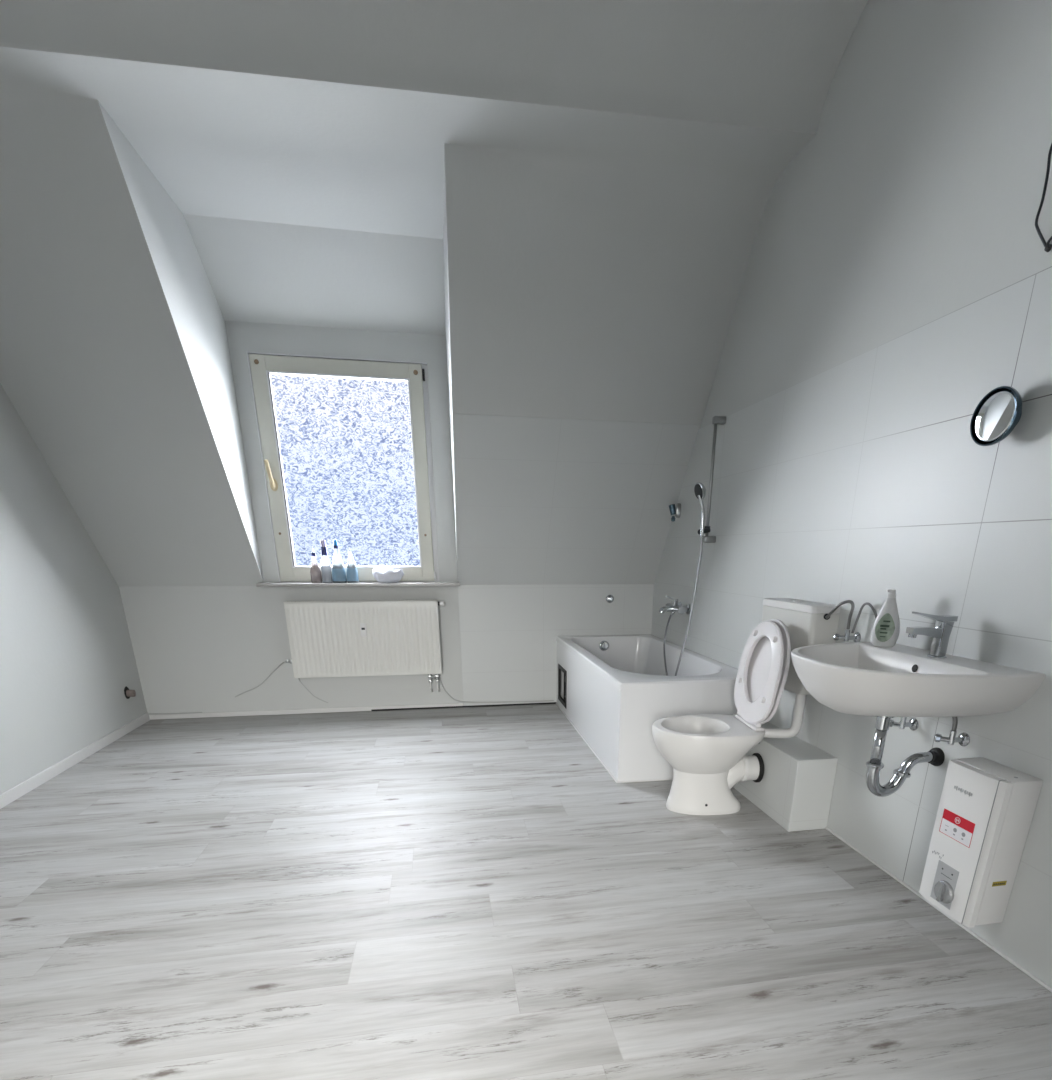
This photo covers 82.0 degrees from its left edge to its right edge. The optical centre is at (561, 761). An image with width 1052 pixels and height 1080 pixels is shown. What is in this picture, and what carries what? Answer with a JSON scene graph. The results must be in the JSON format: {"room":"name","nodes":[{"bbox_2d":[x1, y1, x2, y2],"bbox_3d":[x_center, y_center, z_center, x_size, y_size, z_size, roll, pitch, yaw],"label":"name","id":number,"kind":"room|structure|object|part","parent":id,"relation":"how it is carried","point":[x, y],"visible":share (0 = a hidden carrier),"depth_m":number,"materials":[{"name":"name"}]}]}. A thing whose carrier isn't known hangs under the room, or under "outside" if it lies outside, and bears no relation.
{"room":"bathroom","nodes":[
{"label":"bathroom","id":0,"kind":"room"},
{"bbox_2d":[0,383,146,793],"bbox_3d":[-2.314,-0.931,0.958,0.120,3.300,6.050,-3,20,-10],"label":"wall","id":1,"kind":"structure","parent":0,"point":[67,658],"depth_m":3.10,"materials":[{"name":"paint"}]},
{"bbox_2d":[0,713,149,808],"bbox_3d":[-2.244,0.623,1.431,0.012,0.055,5.687,-3,20,-10],"label":"baseboard","id":2,"kind":"structure","parent":1,"relation":"attached to","point":[28,785],"depth_m":3.17,"materials":[{"name":"white paint"}]},
{"bbox_2d":[124,686,135,698],"bbox_3d":[-2.732,-0.436,3.827,0.043,0.080,0.069,-3,20,-10],"label":"pipe stub","id":3,"kind":"object","parent":1,"relation":"attached to","point":[128,693],"visible":1,"depth_m":3.82,"materials":[{"name":"black rubber"}]},
{"bbox_2d":[0,100,263,586],"bbox_3d":[-2.303,-1.836,2.984,0.977,1.935,1.432,-3,20,-10],"label":"wall","id":4,"kind":"structure","parent":0,"point":[98,366],"depth_m":2.89,"materials":[{"name":"paint"}]},
{"bbox_2d":[0,76,96,118],"bbox_3d":[-2.122,-2.352,2.102,0.873,0.180,0.244,-3,20,-10],"label":"ceiling","id":5,"kind":"structure","parent":4,"relation":"attached to","point":[17,97],"depth_m":2.18,"materials":[{"name":"paint"}]},
{"bbox_2d":[123,133,445,335],"bbox_3d":[-1.231,-2.596,3.072,1.367,0.540,1.200,-3,20,-10],"label":"ceiling","id":6,"kind":"structure","parent":0,"point":[279,237],"depth_m":3.08,"materials":[{"name":"paint"}]},
{"bbox_2d":[119,320,653,719],"bbox_3d":[-1.063,-1.531,4.060,3.765,2.400,0.127,-3,20,-10],"label":"wall","id":7,"kind":"structure","parent":0,"point":[196,648],"depth_m":4.08,"materials":[{"name":"paint"}]},
{"bbox_2d":[235,661,285,696],"bbox_3d":[-2.042,-0.565,4.119,0.390,0.254,0.061,0,19,0],"label":"cable","id":8,"kind":"object","parent":7,"relation":"attached to","point":[284,661],"visible":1,"depth_m":4.13,"materials":[{"name":"grey plastic"}]},
{"bbox_2d":[149,703,462,719],"bbox_3d":[-1.758,-0.356,4.263,2.100,0.030,0.012,-3,20,-10],"label":"baseboard","id":9,"kind":"structure","parent":7,"relation":"attached to","point":[344,709],"depth_m":4.23,"materials":[{"name":"white paint"}]},
{"bbox_2d":[247,351,438,581],"bbox_3d":[-1.341,-1.815,3.849,1.033,1.300,0.137,-3,20,-10],"label":"window","id":10,"kind":"structure","parent":7,"relation":"in","point":[261,365],"depth_m":3.77,"materials":[{"name":"paint"}]},
{"bbox_3d":[-1.797,-1.771,3.716,0.043,0.153,0.034,-3,20,-10],"label":"lever","id":11,"kind":"part","parent":10,"relation":"part of","materials":[{"name":"metal"}]},
{"bbox_3d":[-1.792,-1.720,3.754,0.046,0.074,0.030,-3,20,-10],"label":"handle","id":12,"kind":"part","parent":10,"relation":"part of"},
{"bbox_2d":[256,582,459,586],"bbox_3d":[-1.324,-1.176,4.013,1.280,0.020,0.145,-3,20,-10],"label":"windowsill","id":13,"kind":"structure","parent":7,"relation":"attached to","point":[281,584],"depth_m":3.95,"materials":[{"name":"stone"}]},
{"bbox_2d":[310,548,321,582],"bbox_3d":[-1.599,-1.270,3.914,0.068,0.218,0.041,-3,20,-10],"label":"bottle","id":14,"kind":"object","parent":13,"relation":"on","point":[315,572],"visible":0.98,"depth_m":3.91,"materials":[{"name":"beige plastic"}]},
{"bbox_2d":[320,540,332,582],"bbox_3d":[-1.534,-1.296,3.918,0.062,0.266,0.037,-3,20,-10],"label":"bottle","id":15,"kind":"object","parent":13,"relation":"on","point":[325,563],"visible":1,"depth_m":3.91,"materials":[{"name":"white plastic"}]},
{"bbox_2d":[332,539,346,582],"bbox_3d":[-1.459,-1.302,3.931,0.089,0.270,0.067,-3,20,-10],"label":"bottle","id":16,"kind":"object","parent":13,"relation":"on","point":[338,571],"visible":1,"depth_m":3.93,"materials":[{"name":"plastic"}]},
{"bbox_2d":[347,549,358,582],"bbox_3d":[-1.377,-1.279,3.956,0.074,0.210,0.056,-3,20,-10],"label":"bottle","id":17,"kind":"object","parent":13,"relation":"on","point":[352,574],"visible":1,"depth_m":3.95,"materials":[{"name":"blue plastic"}]},
{"bbox_2d":[373,568,403,582],"bbox_3d":[-1.153,-1.236,4.021,0.201,0.092,0.109,-3,20,-10],"label":"wrap","id":18,"kind":"object","parent":13,"relation":"on","point":[388,576],"visible":1,"depth_m":3.99,"materials":[{"name":"white plastic"}]},
{"bbox_2d":[283,600,444,691],"bbox_3d":[-1.327,-0.763,4.135,1.068,0.651,0.148,-3,20,-10],"label":"radiator","id":19,"kind":"object","parent":7,"relation":"attached to","point":[349,638],"visible":1,"depth_m":4.07,"materials":[{"name":"metal"}]},
{"bbox_2d":[298,678,327,702],"bbox_3d":[-1.731,-0.496,4.215,0.173,0.194,0.024,-6,20,-18],"label":"cable","id":20,"kind":"object","parent":19,"relation":"hanging from","point":[298,678],"visible":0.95,"depth_m":4.22,"materials":[{"name":"grey plastic"}]},
{"bbox_2d":[283,600,437,602],"bbox_3d":[-1.324,-1.066,4.024,0.978,0.006,0.080,-3,20,-10],"label":"grille","id":21,"kind":"object","parent":19,"relation":"attached to","point":[349,601],"depth_m":4.03,"materials":[{"name":"metal"}]},
{"bbox_2d":[371,702,555,710],"bbox_3d":[-0.703,-0.405,4.462,1.350,0.011,0.011,-3,20,-10],"label":"trim","id":22,"kind":"structure","parent":7,"relation":"attached to","point":[548,702],"depth_m":4.45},
{"bbox_2d":[606,595,613,602],"bbox_3d":[0.357,-1.177,4.382,0.060,0.060,0.044,-3,20,-10],"label":"inlet","id":23,"kind":"object","parent":7,"relation":"attached to","point":[610,598],"visible":1,"depth_m":4.39,"materials":[{"name":"silver metal"}]},
{"bbox_2d":[0,0,867,169],"bbox_3d":[-0.393,-2.055,0.254,3.765,0.620,4.749,-3,20,-10],"label":"ceiling","id":24,"kind":"structure","parent":0,"point":[394,82],"depth_m":2.14,"materials":[{"name":"paint"}]},
{"bbox_2d":[443,172,455,538],"bbox_3d":[-0.584,-1.885,3.372,0.049,1.792,1.331,-3,20,-10],"label":"wall","id":25,"kind":"structure","parent":0,"point":[444,224],"depth_m":3.32,"materials":[{"name":"paint"}]},
{"bbox_2d":[0,704,1051,1079],"bbox_3d":[-0.535,0.579,1.853,3.765,0.120,6.050,-3,20,-10],"label":"floor","id":26,"kind":"structure","parent":0,"point":[466,893],"depth_m":1.86,"materials":[{"name":"laminate"}]},
{"bbox_2d":[439,674,553,702],"bbox_3d":[-0.468,-0.542,4.446,0.839,0.242,0.028,-3,20,-10],"label":"cable","id":27,"kind":"object","parent":26,"relation":"on","point":[439,674],"visible":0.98,"depth_m":4.47,"materials":[{"name":"plastic"}]},
{"bbox_2d":[556,634,737,782],"bbox_3d":[0.475,-0.423,3.788,0.730,0.511,1.694,-3,20,-10],"label":"bathtub","id":28,"kind":"object","parent":26,"relation":"on","point":[616,687],"visible":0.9,"depth_m":3.12,"materials":[{"name":"ceramic"}]},
{"bbox_3d":[0.010,-0.540,4.312,0.015,0.265,0.300,-3,20,-10],"label":"opening frame","id":29,"kind":"part","parent":28,"relation":"part of","materials":[{"name":"plastic"}]},
{"bbox_2d":[652,619,790,814],"bbox_3d":[0.648,-0.185,2.621,0.509,0.841,0.396,-2,19,-6],"label":"toilet","id":30,"kind":"object","parent":26,"relation":"on","point":[706,753],"visible":1,"depth_m":2.61,"materials":[{"name":"ceramic"}]},
{"bbox_3d":[0.627,0.024,2.692,0.468,0.388,0.360,-2,19,-6],"label":"bowl","id":31,"kind":"part","parent":30,"relation":"part of","materials":[{"name":"ceramic"}]},
{"bbox_3d":[0.839,-0.379,2.576,0.072,0.433,0.390,-2,19,-6],"label":"seat","id":32,"kind":"part","parent":30,"relation":"part of","materials":[{"name":"plastic"}]},
{"bbox_3d":[0.861,-0.380,2.578,0.084,0.443,0.396,-2,19,-6],"label":"lid","id":33,"kind":"part","parent":30,"relation":"part of","materials":[{"name":"plastic"}]},
{"bbox_2d":[733,722,837,831],"bbox_3d":[0.968,0.035,2.780,0.177,0.314,0.657,-3,20,-10],"label":"pipe boxing","id":34,"kind":"object","parent":26,"relation":"on","point":[795,789],"visible":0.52,"depth_m":2.51,"materials":[{"name":"tile"}]},
{"bbox_2d":[444,143,757,584],"bbox_3d":[0.161,-1.973,3.424,1.541,1.936,1.404,-3,20,-10],"label":"wall","id":35,"kind":"structure","parent":0,"point":[589,327],"depth_m":3.16,"materials":[{"name":"paint"}]},
{"bbox_2d":[470,146,788,226],"bbox_3d":[0.287,-2.492,2.546,1.331,0.180,0.244,-3,20,-10],"label":"ceiling","id":36,"kind":"structure","parent":35,"relation":"attached to","point":[732,190],"depth_m":2.59,"materials":[{"name":"paint"}]},
{"bbox_2d":[669,503,680,521],"bbox_3d":[0.722,-1.596,3.873,0.079,0.112,0.051,-3,20,-10],"label":"holder","id":37,"kind":"object","parent":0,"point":[674,509],"visible":1,"depth_m":3.86,"materials":[{"name":"metal"}]},
{"bbox_2d":[669,504,675,514],"bbox_3d":[0.708,-1.610,3.863,0.050,0.067,0.042,-3,20,-10],"label":"cup","id":38,"kind":"object","parent":37,"relation":"on","point":[672,508],"depth_m":3.85,"materials":[{"name":"blue metal"}]},
{"bbox_3d":[0.745,-1.609,3.877,0.030,0.088,0.044,-3,20,-10],"label":"wall plate","id":39,"kind":"part","parent":37,"relation":"part of","materials":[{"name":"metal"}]},
{"bbox_2d":[651,0,1051,987],"bbox_3d":[1.270,-1.139,1.618,0.130,3.300,6.050,-3,20,-10],"label":"wall","id":40,"kind":"structure","parent":0,"point":[898,275],"depth_m":1.99,"materials":[{"name":"tile"}]},
{"bbox_2d":[659,595,690,614],"bbox_3d":[0.709,-0.999,3.873,0.172,0.124,0.240,-3,20,-10],"label":"mixer","id":41,"kind":"object","parent":40,"relation":"attached to","point":[676,607],"visible":1,"depth_m":3.85,"materials":[{"name":"silver metal"}]},
{"bbox_3d":[0.677,-0.975,3.881,0.108,0.048,0.036,-3,20,-10],"label":"spout","id":42,"kind":"part","parent":41,"relation":"part of","materials":[{"name":"silver metal"}]},
{"bbox_2d":[663,537,702,675],"bbox_3d":[0.689,-0.911,3.687,0.105,0.860,0.532,-2,19,-7],"label":"shower hose","id":43,"kind":"object","parent":41,"relation":"attached to","point":[701,544],"visible":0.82,"depth_m":3.47,"materials":[{"name":"metal"}]},
{"bbox_2d":[698,416,725,542],"bbox_3d":[0.810,-1.526,3.292,0.130,0.630,0.051,-12,23,-31],"label":"shower rail","id":44,"kind":"object","parent":40,"relation":"attached to","point":[716,420],"visible":0.96,"depth_m":3.29,"materials":[{"name":"metal"}]},
{"bbox_2d":[694,482,705,536],"bbox_3d":[0.740,-1.360,3.267,0.077,0.273,0.071,12,23,31],"label":"shower","id":45,"kind":"object","parent":44,"relation":"attached to","point":[699,489],"visible":1,"depth_m":3.25,"materials":[{"name":"silver metal"}]},
{"bbox_3d":[0.818,-1.528,3.305,0.017,0.615,0.017,-3,20,-10],"label":"rail","id":46,"kind":"part","parent":44,"relation":"part of","materials":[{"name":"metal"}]},
{"bbox_2d":[762,598,840,694],"bbox_3d":[0.999,-0.506,2.594,0.121,0.366,0.421,-3,20,-10],"label":"cistern","id":47,"kind":"object","parent":40,"relation":"attached to","point":[806,623],"visible":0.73,"depth_m":2.45,"materials":[{"name":"plastic"}]},
{"bbox_2d":[764,694,805,737],"bbox_3d":[0.955,-0.204,2.603,0.166,0.219,0.045,4,20,11],"label":"pipe","id":48,"kind":"object","parent":47,"relation":"attached to","point":[799,706],"visible":0.88,"depth_m":2.59,"materials":[{"name":"white plastic"}]},
{"bbox_3d":[0.999,-0.659,2.547,0.121,0.029,0.407,-3,20,-10],"label":"tank lid","id":49,"kind":"part","parent":47,"relation":"part of","materials":[{"name":"white plastic"}]},
{"bbox_2d":[834,630,860,641],"bbox_3d":[1.080,-0.474,2.288,0.091,0.051,0.041,2,19,5],"label":"angle valve","id":50,"kind":"object","parent":40,"relation":"attached to","point":[856,637],"visible":0.94,"depth_m":2.28,"materials":[{"name":"silver metal"}]},
{"bbox_2d":[825,600,854,628],"bbox_3d":[1.048,-0.563,2.298,0.033,0.106,0.138,-6,20,-18],"label":"supply hose","id":51,"kind":"object","parent":50,"relation":"on","point":[851,602],"visible":1,"depth_m":2.25,"materials":[{"name":"grey metal"}]},
{"bbox_2d":[844,630,849,640],"bbox_3d":[1.076,-0.474,2.276,0.017,0.042,0.017,-3,20,-10],"label":"outlet","id":52,"kind":"object","parent":50,"relation":"attached to","point":[847,632],"depth_m":2.27,"materials":[{"name":"silver metal"}]},
{"bbox_2d":[851,602,876,632],"bbox_3d":[1.109,-0.518,2.196,0.021,0.116,0.113,-9,21,-26],"label":"supply hose","id":53,"kind":"object","parent":40,"relation":"attached to","point":[866,603],"visible":0.8,"depth_m":2.21,"materials":[{"name":"grey metal"}]},
{"bbox_2d":[890,717,918,730],"bbox_3d":[1.147,-0.130,2.034,0.091,0.051,0.041,2,19,5],"label":"angle valve","id":54,"kind":"object","parent":40,"relation":"attached to","point":[913,724],"visible":0.86,"depth_m":2.02,"materials":[{"name":"silver metal"}]},
{"bbox_2d":[899,717,906,728],"bbox_3d":[1.142,-0.130,2.022,0.017,0.042,0.017,-3,20,-10],"label":"outlet","id":55,"kind":"object","parent":54,"relation":"attached to","point":[902,724],"depth_m":2.02,"materials":[{"name":"silver metal"}]},
{"bbox_2d":[791,642,1045,716],"bbox_3d":[0.965,-0.235,1.840,0.492,0.163,0.609,-3,20,-10],"label":"washbasin","id":56,"kind":"object","parent":40,"relation":"attached to","point":[855,678],"visible":0.98,"depth_m":1.66,"materials":[{"name":"ceramic"}]},
{"bbox_2d":[871,589,899,646],"bbox_3d":[1.077,-0.473,1.995,0.082,0.183,0.062,8,21,21],"label":"soap bottle","id":57,"kind":"object","parent":56,"relation":"on","point":[885,630],"visible":1,"depth_m":1.98,"materials":[{"name":"white plastic"}]},
{"bbox_2d":[880,620,889,636],"bbox_3d":[1.061,-0.435,1.985,0.027,0.053,0.007,12,22,29],"label":"print","id":58,"kind":"object","parent":57,"relation":"attached to","point":[884,624],"depth_m":1.99},
{"bbox_2d":[866,716,944,796],"bbox_3d":[1.093,-0.023,1.931,0.239,0.294,0.062,-1,19,-5],"label":"siphon","id":59,"kind":"object","parent":56,"relation":"attached to","point":[935,756],"visible":0.93,"depth_m":1.93,"materials":[{"name":"silver metal"}]},
{"bbox_2d":[906,612,957,657],"bbox_3d":[1.095,-0.377,1.799,0.138,0.134,0.052,-3,20,-10],"label":"tap","id":60,"kind":"object","parent":56,"relation":"on","point":[941,632],"visible":1,"depth_m":1.78,"materials":[{"name":"silver metal"}]},
{"bbox_3d":[1.076,-0.382,1.794,0.100,0.034,0.032,-3,20,-10],"label":"spout","id":61,"kind":"part","parent":60,"relation":"part of","materials":[{"name":"silver metal"}]},
{"bbox_3d":[1.099,-0.428,1.782,0.131,0.027,0.038,-3,20,-10],"label":"lever","id":62,"kind":"part","parent":60,"relation":"part of","materials":[{"name":"silver metal"}]},
{"bbox_2d":[825,827,1051,991],"bbox_3d":[1.429,0.825,0.990,0.008,0.009,3.348,-3,20,-10],"label":"baseboard","id":63,"kind":"structure","parent":40,"relation":"attached to","point":[1007,958],"depth_m":1.90,"materials":[{"name":"plastic"}]},
{"bbox_2d":[934,730,969,745],"bbox_3d":[1.186,-0.072,1.839,0.091,0.051,0.041,2,19,5],"label":"angle valve","id":64,"kind":"object","parent":40,"relation":"attached to","point":[963,739],"visible":1,"depth_m":1.83,"materials":[{"name":"silver metal"}]},
{"bbox_2d":[948,730,956,744],"bbox_3d":[1.182,-0.072,1.827,0.017,0.042,0.017,-3,20,-10],"label":"outlet","id":65,"kind":"object","parent":64,"relation":"attached to","point":[952,738],"depth_m":1.82,"materials":[{"name":"silver metal"}]},
{"bbox_2d":[951,717,957,730],"bbox_3d":[1.153,-0.142,1.824,0.084,0.091,0.016,12,23,30],"label":"supply hose","id":66,"kind":"object","parent":64,"relation":"attached to","point":[955,720],"visible":0.31,"depth_m":1.81,"materials":[{"name":"silver metal"}]},
{"bbox_2d":[919,757,1042,927],"bbox_3d":[1.187,0.232,1.748,0.141,0.446,0.199,-3,20,-10],"label":"water heater","id":67,"kind":"object","parent":40,"relation":"attached to","point":[986,809],"visible":1,"depth_m":1.70,"materials":[{"name":"white plastic"}]},
{"bbox_3d":[1.131,0.387,1.790,0.012,0.068,0.068,-3,20,-10],"label":"knob","id":68,"kind":"part","parent":67,"relation":"part of","materials":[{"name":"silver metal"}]},
{"bbox_3d":[1.137,0.366,1.792,0.004,0.127,0.076,-3,20,-10],"label":"control plate","id":69,"kind":"part","parent":67,"relation":"part of","materials":[{"name":"grey plastic"}]},
{"bbox_2d":[970,386,1021,445],"bbox_3d":[1.182,-0.925,1.623,0.064,0.140,0.140,-3,20,-10],"label":"mirror","id":70,"kind":"object","parent":40,"relation":"attached to","point":[999,411],"visible":1,"depth_m":1.61,"materials":[{"name":"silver metal"}]},
{"bbox_2d":[1035,143,1051,251],"bbox_3d":[1.211,-1.405,1.459,0.027,0.276,0.105,-2,19,-7],"label":"loose wire","id":71,"kind":"object","parent":40,"relation":"attached to","point":[1048,246],"visible":1,"depth_m":1.50,"materials":[{"name":"plastic"}]},
{"bbox_2d":[1044,244,1051,251],"bbox_3d":[1.218,-1.286,1.513,0.009,0.016,0.016,-3,20,-10],"label":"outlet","id":72,"kind":"object","parent":71,"relation":"attached to","point":[1048,247],"depth_m":1.51,"materials":[{"name":"plastic"}]}
]}

